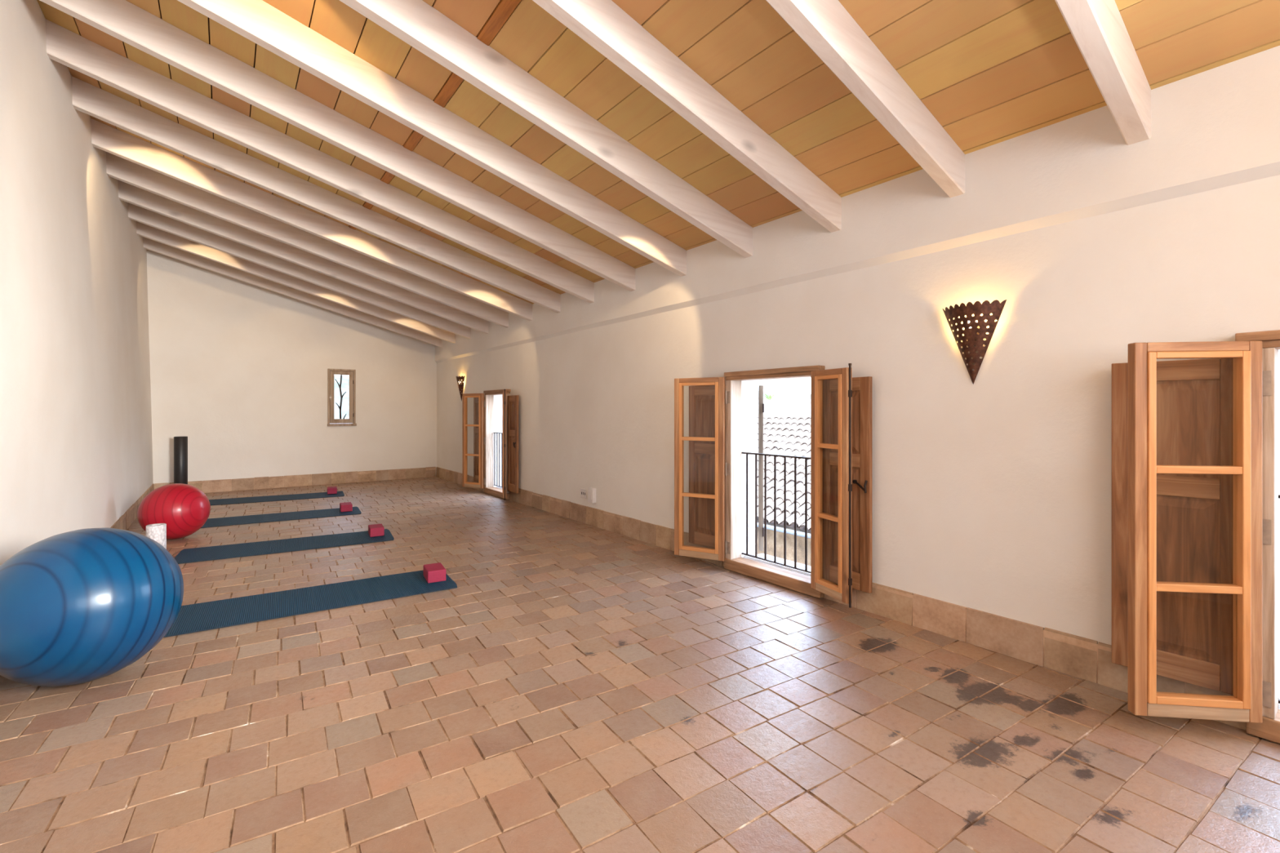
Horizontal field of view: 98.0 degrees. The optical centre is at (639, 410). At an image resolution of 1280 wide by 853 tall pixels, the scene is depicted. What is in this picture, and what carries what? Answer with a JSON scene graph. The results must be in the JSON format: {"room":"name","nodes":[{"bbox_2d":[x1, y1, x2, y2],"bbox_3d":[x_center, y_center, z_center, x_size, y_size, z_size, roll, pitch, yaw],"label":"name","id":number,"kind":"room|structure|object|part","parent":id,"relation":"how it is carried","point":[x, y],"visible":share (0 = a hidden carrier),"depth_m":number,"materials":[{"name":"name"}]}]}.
{"room":"exercise studio","nodes":[
{"label":"exercise studio","id":0,"kind":"room"},
{"bbox_2d":[0,0,153,565],"bbox_3d":[-3.397,-0.725,2.836,0.452,3.950,12.510,0,0,-37],"label":"wall","id":1,"kind":"structure","parent":0,"point":[76,446],"depth_m":3.56,"materials":[{"name":"beige paint"}]},
{"bbox_2d":[0,483,154,684],"bbox_3d":[-3.214,1.108,2.972,0.020,0.184,12.010,0,0,-37],"label":"baseboard","id":2,"kind":"structure","parent":1,"relation":"attached to","point":[125,521],"depth_m":5.77,"materials":[{"name":"tile"}]},
{"bbox_2d":[146,248,436,485],"bbox_3d":[-5.351,-0.651,9.028,4.435,3.801,0.250,0,0,-37],"label":"wall","id":3,"kind":"structure","parent":0,"point":[238,369],"depth_m":8.56,"materials":[{"name":"beige paint"}]},
{"bbox_2d":[154,466,435,493],"bbox_3d":[-5.252,1.108,8.934,3.860,0.183,0.020,0,0,-37],"label":"baseboard","id":4,"kind":"structure","parent":3,"relation":"attached to","point":[261,482],"depth_m":8.88,"materials":[{"name":"tile"}]},
{"bbox_2d":[327,368,356,426],"bbox_3d":[-4.952,-0.215,9.223,0.427,0.941,0.145,0,0,-37],"label":"window","id":5,"kind":"structure","parent":3,"relation":"in","point":[351,421],"depth_m":9.22,"materials":[{"name":"brown wood"}]},
{"bbox_2d":[334,374,346,418],"bbox_3d":[-4.989,-0.220,9.267,0.350,0.824,0.030,0,0,-37],"label":"window pane","id":6,"kind":"object","parent":5,"relation":"attached to","point":[340,406],"depth_m":9.26,"materials":[{"name":"glass"}]},
{"bbox_2d":[0,476,1279,852],"bbox_3d":[-1.660,1.202,4.134,4.310,0.012,12.410,0,0,-37],"label":"floor","id":7,"kind":"structure","parent":0,"point":[579,687],"depth_m":2.10,"materials":[{"name":"tile"}]},
{"bbox_2d":[0,528,183,687],"bbox_3d":[-2.486,0.867,2.497,0.677,0.667,0.676,0,0,-37],"label":"exercise ball","id":8,"kind":"object","parent":7,"relation":"on","point":[82,606],"visible":1,"depth_m":2.30,"materials":[{"name":"blue plastic"}]},
{"bbox_2d":[146,523,166,549],"bbox_3d":[-3.914,1.061,4.498,0.126,0.276,0.126,0,0,-37],"label":"foam roller","id":9,"kind":"object","parent":7,"relation":"on","point":[157,532],"visible":0.53,"depth_m":4.47,"materials":[{"name":"white plastic"}]},
{"bbox_2d":[137,483,210,539],"bbox_3d":[-4.354,0.942,5.207,0.525,0.517,0.525,0,0,-37],"label":"exercise ball","id":10,"kind":"object","parent":7,"relation":"on","point":[184,508],"visible":0.94,"depth_m":5.06,"materials":[{"name":"red plastic"}]},
{"bbox_2d":[173,435,187,484],"bbox_3d":[-6.376,0.779,7.719,0.150,0.840,0.150,0,0,-37],"label":"foam roller","id":11,"kind":"object","parent":7,"relation":"on","point":[180,443],"visible":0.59,"depth_m":7.66,"materials":[{"name":"black plastic"}]},
{"bbox_2d":[208,490,344,505],"bbox_3d":[-4.968,1.193,7.601,1.620,0.010,0.545,0,0,-30],"label":"yoga mat","id":12,"kind":"object","parent":7,"relation":"on","point":[320,495],"visible":0.87,"depth_m":7.56,"materials":[{"name":"plastic"}]},
{"bbox_2d":[327,486,337,493],"bbox_3d":[-4.437,1.147,8.012,0.122,0.082,0.205,0,0,-30],"label":"block","id":13,"kind":"object","parent":12,"relation":"on","point":[331,490],"visible":1,"depth_m":7.93,"materials":[{"name":"red plastic"}]},
{"bbox_2d":[200,506,361,528],"bbox_3d":[-4.056,1.194,6.251,1.620,0.009,0.545,0,0,-32],"label":"yoga mat","id":14,"kind":"object","parent":7,"relation":"on","point":[260,518],"visible":0.88,"depth_m":6.23,"materials":[{"name":"plastic"}]},
{"bbox_2d":[339,502,352,511],"bbox_3d":[-3.500,1.147,6.618,0.122,0.082,0.205,0,0,-32],"label":"block","id":15,"kind":"object","parent":14,"relation":"on","point":[348,506],"visible":1,"depth_m":6.54,"materials":[{"name":"red plastic"}]},
{"bbox_2d":[174,528,394,564],"bbox_3d":[-3.100,1.193,4.960,1.620,0.011,0.545,0,0,-31],"label":"yoga mat","id":16,"kind":"object","parent":7,"relation":"on","point":[254,548],"visible":0.94,"depth_m":4.87,"materials":[{"name":"plastic"}]},
{"bbox_2d":[368,524,384,537],"bbox_3d":[-2.530,1.147,5.332,0.122,0.082,0.205,0,0,-31],"label":"block","id":17,"kind":"object","parent":16,"relation":"on","point":[375,530],"visible":1,"depth_m":5.26,"materials":[{"name":"red plastic"}]},
{"bbox_2d":[164,570,457,637],"bbox_3d":[-2.053,1.194,3.554,1.620,0.009,0.545,0,0,-33],"label":"yoga mat","id":18,"kind":"object","parent":7,"relation":"on","point":[198,617],"visible":0.79,"depth_m":3.47,"materials":[{"name":"plastic"}]},
{"bbox_2d":[423,562,446,583],"bbox_3d":[-1.455,1.147,3.937,0.122,0.082,0.205,0,0,-30],"label":"block","id":19,"kind":"object","parent":18,"relation":"on","point":[434,572],"visible":1,"depth_m":3.87,"materials":[{"name":"red plastic"}]},
{"bbox_2d":[36,0,1279,303],"bbox_3d":[-1.657,-1.992,4.168,4.835,1.600,12.560,0,0,-37],"label":"ceiling","id":20,"kind":"structure","parent":0,"point":[989,72],"depth_m":2.81,"materials":[{"name":"wood"}]},
{"bbox_2d":[142,236,441,346],"bbox_3d":[-5.084,-1.755,8.622,3.946,1.273,0.078,0,0,-37],"label":"ceiling beam","id":21,"kind":"structure","parent":20,"relation":"attached to","point":[149,244],"depth_m":8.36,"materials":[{"name":"white wood"}]},
{"bbox_2d":[136,221,455,343],"bbox_3d":[-4.654,-1.755,8.046,3.946,1.274,0.078,0,0,-37],"label":"ceiling beam","id":22,"kind":"structure","parent":20,"relation":"attached to","point":[142,229],"depth_m":7.76,"materials":[{"name":"white wood"}]},
{"bbox_2d":[128,202,471,338],"bbox_3d":[-4.224,-1.756,7.471,3.946,1.272,0.078,0,0,-37],"label":"ceiling beam","id":23,"kind":"structure","parent":20,"relation":"attached to","point":[136,213],"depth_m":7.16,"materials":[{"name":"white wood"}]},
{"bbox_2d":[118,180,488,333],"bbox_3d":[-3.794,-1.755,6.896,3.946,1.274,0.078,0,0,-37],"label":"ceiling beam","id":24,"kind":"structure","parent":20,"relation":"attached to","point":[128,193],"depth_m":6.58,"materials":[{"name":"white wood"}]},
{"bbox_2d":[106,151,508,328],"bbox_3d":[-3.364,-1.755,6.320,3.946,1.273,0.078,0,0,-37],"label":"ceiling beam","id":25,"kind":"structure","parent":20,"relation":"attached to","point":[119,168],"depth_m":5.97,"materials":[{"name":"white wood"}]},
{"bbox_2d":[91,118,532,320],"bbox_3d":[-2.934,-1.756,5.745,3.946,1.272,0.078,0,0,-37],"label":"ceiling beam","id":26,"kind":"structure","parent":20,"relation":"attached to","point":[104,137],"depth_m":5.36,"materials":[{"name":"white wood"}]},
{"bbox_2d":[71,75,560,312],"bbox_3d":[-2.505,-1.755,5.170,3.946,1.274,0.078,0,0,-37],"label":"ceiling beam","id":27,"kind":"structure","parent":20,"relation":"attached to","point":[92,100],"depth_m":4.75,"materials":[{"name":"white wood"}]},
{"bbox_2d":[45,18,594,302],"bbox_3d":[-2.075,-1.756,4.594,3.946,1.272,0.078,0,0,-37],"label":"ceiling beam","id":28,"kind":"structure","parent":20,"relation":"attached to","point":[64,46],"depth_m":4.13,"materials":[{"name":"white wood"}]},
{"bbox_2d":[40,0,635,291],"bbox_3d":[-1.645,-1.756,4.019,3.946,1.272,0.078,0,0,-37],"label":"ceiling beam","id":29,"kind":"structure","parent":20,"relation":"attached to","point":[122,20],"depth_m":3.64,"materials":[{"name":"white wood"}]},
{"bbox_2d":[177,0,686,276],"bbox_3d":[-1.215,-1.756,3.444,3.946,1.273,0.078,0,0,-37],"label":"ceiling beam","id":30,"kind":"structure","parent":20,"relation":"attached to","point":[258,21],"depth_m":3.34,"materials":[{"name":"white wood"}]},
{"bbox_2d":[348,0,520,229],"bbox_3d":[-1.620,-1.871,3.914,0.058,0.032,11.610,0,0,-37],"label":"batten","id":31,"kind":"object","parent":20,"relation":"attached to","point":[503,11],"visible":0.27,"depth_m":3.10,"materials":[{"name":"orange wood"}]},
{"bbox_2d":[339,0,752,257],"bbox_3d":[-0.785,-1.755,2.868,3.946,1.274,0.078,0,0,-37],"label":"ceiling beam","id":32,"kind":"structure","parent":20,"relation":"attached to","point":[418,24],"depth_m":3.03,"materials":[{"name":"white wood"}]},
{"bbox_2d":[532,0,841,232],"bbox_3d":[-0.355,-1.756,2.293,3.946,1.272,0.078,0,0,-37],"label":"ceiling beam","id":33,"kind":"structure","parent":20,"relation":"attached to","point":[603,24],"depth_m":2.72,"materials":[{"name":"white wood"}]},
{"bbox_2d":[765,0,964,197],"bbox_3d":[0.075,-1.755,1.718,3.946,1.273,0.078,0,0,-37],"label":"ceiling beam","id":34,"kind":"structure","parent":20,"relation":"attached to","point":[828,29],"depth_m":2.39,"materials":[{"name":"white wood"}]},
{"bbox_2d":[1054,0,1151,145],"bbox_3d":[0.505,-1.756,1.142,3.946,1.272,0.078,0,0,-37],"label":"ceiling beam","id":35,"kind":"structure","parent":20,"relation":"attached to","point":[1098,28],"depth_m":2.04,"materials":[{"name":"white wood"}]},
{"bbox_2d":[435,45,1279,698],"bbox_3d":[-0.018,-0.150,5.361,0.281,2.800,12.510,0,0,-37],"label":"wall","id":36,"kind":"structure","parent":0,"point":[993,495],"depth_m":2.89,"materials":[{"name":"beige paint"}]},
{"bbox_2d":[456,376,464,401],"bbox_3d":[-2.921,-0.352,8.990,0.097,0.411,0.306,0,0,-37],"label":"wall sconce","id":37,"kind":"object","parent":36,"relation":"attached to","point":[460,383],"visible":0.99,"depth_m":8.95,"materials":[{"name":"metal"}]},
{"bbox_2d":[473,397,478,482],"bbox_3d":[-2.384,0.435,8.272,0.028,1.270,0.385,0,0,-40],"label":"shutter","id":38,"kind":"object","parent":36,"relation":"attached to","point":[475,399],"depth_m":8.36,"materials":[{"name":"brown wood"}]},
{"bbox_2d":[462,389,518,500],"bbox_3d":[-1.979,0.456,7.849,0.565,1.489,1.548,0,0,-37],"label":"window","id":39,"kind":"structure","parent":36,"relation":"in","point":[483,405],"depth_m":8.07,"materials":[{"name":"brown wood"}]},
{"bbox_3d":[-2.455,0.432,8.173,0.321,1.297,0.042,0,0,29],"label":"glazing frame","id":40,"kind":"part","parent":39,"relation":"part of","materials":[{"name":"brown wood"}]},
{"bbox_3d":[-2.385,0.070,8.271,0.021,0.380,0.255,0,0,-40],"label":"panel","id":41,"kind":"part","parent":39,"relation":"part of","materials":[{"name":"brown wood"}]},
{"bbox_3d":[-2.385,0.655,8.271,0.021,0.630,0.255,0,0,-40],"label":"panel","id":42,"kind":"part","parent":39,"relation":"part of","materials":[{"name":"brown wood"}]},
{"bbox_3d":[-1.787,0.432,7.311,0.042,1.297,0.246,0,0,-15],"label":"glazing frame","id":43,"kind":"part","parent":39,"relation":"part of","materials":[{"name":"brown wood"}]},
{"bbox_3d":[-1.739,0.437,7.149,0.020,1.427,0.018,0,0,-15],"label":"lock rod","id":44,"kind":"part","parent":39,"relation":"part of","materials":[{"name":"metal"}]},
{"bbox_3d":[-1.676,0.070,7.323,0.021,0.380,0.210,0,0,-34],"label":"panel","id":45,"kind":"part","parent":39,"relation":"part of","materials":[{"name":"brown wood"}]},
{"bbox_3d":[-1.676,0.655,7.323,0.021,0.630,0.210,0,0,-34],"label":"panel","id":46,"kind":"part","parent":39,"relation":"part of","materials":[{"name":"brown wood"}]},
{"bbox_2d":[493,431,502,487],"bbox_3d":[-1.929,0.704,7.858,0.018,0.777,0.684,0,0,-37],"label":"balcony railing","id":47,"kind":"object","parent":36,"relation":"attached to","point":[496,485],"visible":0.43,"depth_m":8.04,"materials":[{"name":"metal"}]},
{"bbox_2d":[507,395,518,493],"bbox_3d":[-1.674,0.435,7.324,0.028,1.270,0.340,0,0,-34],"label":"shutter","id":48,"kind":"object","parent":36,"relation":"attached to","point":[513,401],"depth_m":7.28,"materials":[{"name":"brown wood"}]},
{"bbox_2d":[580,488,586,498],"bbox_3d":[-0.608,0.890,5.968,0.010,0.100,0.110,0,0,-37],"label":"wall socket","id":49,"kind":"object","parent":36,"relation":"attached to","point":[583,491],"visible":1,"depth_m":5.96,"materials":[{"name":"white plastic"}]},
{"bbox_2d":[587,487,595,502],"bbox_3d":[-0.503,0.882,5.794,0.048,0.150,0.095,0,0,-37],"label":"plug adapter","id":50,"kind":"object","parent":36,"relation":"attached to","point":[591,491],"visible":1,"depth_m":5.77,"materials":[{"name":"white plastic"}]},
{"bbox_2d":[688,384,725,548],"bbox_3d":[0.528,0.435,4.375,0.028,1.270,0.385,0,0,-40],"label":"shutter","id":51,"kind":"object","parent":36,"relation":"attached to","point":[701,397],"depth_m":4.40,"materials":[{"name":"brown wood"}]},
{"bbox_2d":[758,385,764,551],"bbox_3d":[0.988,0.450,4.530,0.043,1.300,0.373,0,0,12],"label":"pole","id":52,"kind":"object","parent":36,"relation":"attached to","point":[761,405],"visible":0.98,"depth_m":4.36,"materials":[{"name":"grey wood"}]},
{"bbox_2d":[674,363,871,608],"bbox_3d":[0.940,0.456,3.936,0.572,1.489,1.583,0,0,-37],"label":"window","id":53,"kind":"structure","parent":36,"relation":"in","point":[841,402],"depth_m":3.56,"materials":[{"name":"brown wood"}]},
{"bbox_3d":[0.454,0.432,4.273,0.324,1.297,0.042,0,0,28],"label":"glazing frame","id":54,"kind":"part","parent":53,"relation":"part of","materials":[{"name":"brown wood"}]},
{"bbox_3d":[0.526,0.070,4.373,0.021,0.380,0.255,0,0,-40],"label":"panel","id":55,"kind":"part","parent":53,"relation":"part of","materials":[{"name":"brown wood"}]},
{"bbox_3d":[0.526,0.655,4.373,0.021,0.630,0.255,0,0,-40],"label":"panel","id":56,"kind":"part","parent":53,"relation":"part of","materials":[{"name":"brown wood"}]},
{"bbox_3d":[1.087,1.154,4.021,0.235,0.092,0.726,0,0,-37],"label":"sill","id":57,"kind":"part","parent":53,"relation":"part of","materials":[{"name":"stone"}]},
{"bbox_3d":[1.161,0.432,3.398,0.042,1.297,0.236,0,0,-22],"label":"glazing frame","id":58,"kind":"part","parent":53,"relation":"part of","materials":[{"name":"brown wood"}]},
{"bbox_3d":[1.256,0.070,3.399,0.021,0.380,0.215,0,0,-34],"label":"panel","id":59,"kind":"part","parent":53,"relation":"part of","materials":[{"name":"brown wood"}]},
{"bbox_3d":[1.256,0.655,3.399,0.021,0.630,0.215,0,0,-34],"label":"panel","id":60,"kind":"part","parent":53,"relation":"part of","materials":[{"name":"brown wood"}]},
{"bbox_3d":[1.227,0.437,3.248,0.020,1.427,0.018,0,0,-22],"label":"lock rod","id":61,"kind":"part","parent":53,"relation":"part of","materials":[{"name":"metal"}]},
{"bbox_2d":[741,452,810,573],"bbox_3d":[0.992,0.704,3.949,0.018,0.777,0.714,0,0,-37],"label":"balcony railing","id":62,"kind":"object","parent":36,"relation":"attached to","point":[784,564],"visible":0.84,"depth_m":3.98,"materials":[{"name":"metal"}]},
{"bbox_3d":[0.992,0.321,3.949,0.018,0.012,0.714,0,0,-37],"label":"rail","id":63,"kind":"part","parent":62,"relation":"part of","materials":[{"name":"metal"}]},
{"bbox_3d":[0.992,1.087,3.949,0.018,0.010,0.714,0,0,-37],"label":"rail","id":64,"kind":"part","parent":62,"relation":"part of","materials":[{"name":"metal"}]},
{"bbox_2d":[435,466,1246,730],"bbox_3d":[-0.103,1.108,5.284,0.020,0.184,11.990,0,0,-37],"label":"baseboard","id":65,"kind":"structure","parent":36,"relation":"attached to","point":[1083,658],"depth_m":2.88,"materials":[{"name":"tile"}]},
{"bbox_2d":[822,376,871,593],"bbox_3d":[1.258,0.435,3.401,0.028,1.270,0.345,0,0,-34],"label":"shutter","id":66,"kind":"object","parent":36,"relation":"attached to","point":[861,386],"depth_m":3.33,"materials":[{"name":"brown wood"}]},
{"bbox_2d":[942,299,1006,384],"bbox_3d":[1.680,-0.340,2.831,0.097,0.411,0.306,0,0,-37],"label":"wall sconce","id":67,"kind":"object","parent":36,"relation":"attached to","point":[974,332],"visible":1,"depth_m":2.81,"materials":[{"name":"metal"}]},
{"bbox_2d":[1111,358,1233,695],"bbox_3d":[2.134,0.435,2.220,0.028,1.270,0.385,0,0,-41],"label":"shutter","id":68,"kind":"object","parent":36,"relation":"attached to","point":[1195,397],"depth_m":2.18,"materials":[{"name":"brown wood"}]},
{"bbox_2d":[1111,329,1279,743],"bbox_3d":[2.502,0.456,1.746,0.692,1.489,1.585,0,0,-37],"label":"window","id":69,"kind":"structure","parent":36,"relation":"in","point":[1195,442],"depth_m":2.07,"materials":[{"name":"brown wood"}]},
{"bbox_3d":[2.132,0.070,2.219,0.021,0.380,0.255,0,0,-41],"label":"panel","id":70,"kind":"part","parent":69,"relation":"part of","materials":[{"name":"brown wood"}]},
{"bbox_3d":[2.132,0.655,2.219,0.021,0.630,0.255,0,0,-41],"label":"panel","id":71,"kind":"part","parent":69,"relation":"part of","materials":[{"name":"brown wood"}]},
{"bbox_3d":[2.043,0.432,2.047,0.334,1.297,0.042,0,0,7],"label":"glazing frame","id":72,"kind":"part","parent":69,"relation":"part of","materials":[{"name":"brown wood"}]},
{"bbox_2d":[1279,360,1279,687],"bbox_3d":[2.698,0.450,2.288,0.373,1.300,0.043,0,0,-33],"label":"shutter","id":73,"kind":"object","parent":36,"relation":"attached to","point":[1279,361],"visible":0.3,"depth_m":2.21,"materials":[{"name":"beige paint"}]},
{"label":"outside","id":74,"kind":"structure","parent":0,"visible":0},
{"bbox_2d":[333,352,1279,418],"bbox_3d":[-0.616,-2.011,0.819,269.994,19.959,267.948,0,0,-37],"label":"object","id":75,"kind":"structure","parent":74,"point":[344,385],"depth_m":99.17,"materials":[{"name":"white"}]},
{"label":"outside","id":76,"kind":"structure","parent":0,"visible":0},
{"bbox_3d":[-5.986,4.500,8.011,160.000,0.200,140.000,0,0,-37],"label":"ground","id":77,"kind":"structure","parent":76,"visible":0},
{"bbox_2d":[756,399,810,566],"bbox_3d":[2.763,2.060,12.625,4.760,4.680,13.080,0,0,-37],"label":"house","id":78,"kind":"structure","parent":77,"relation":"on","point":[786,423],"depth_m":11.12,"materials":[{"name":"tile"}]},
{"bbox_2d":[763,391,777,399],"bbox_3d":[3.455,-0.434,14.928,0.437,0.298,0.401,0,0,35],"label":"agave plant","id":79,"kind":"object","parent":78,"relation":"on","point":[769,396],"visible":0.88,"depth_m":14.90,"materials":[{"name":"green plant"}]}
]}

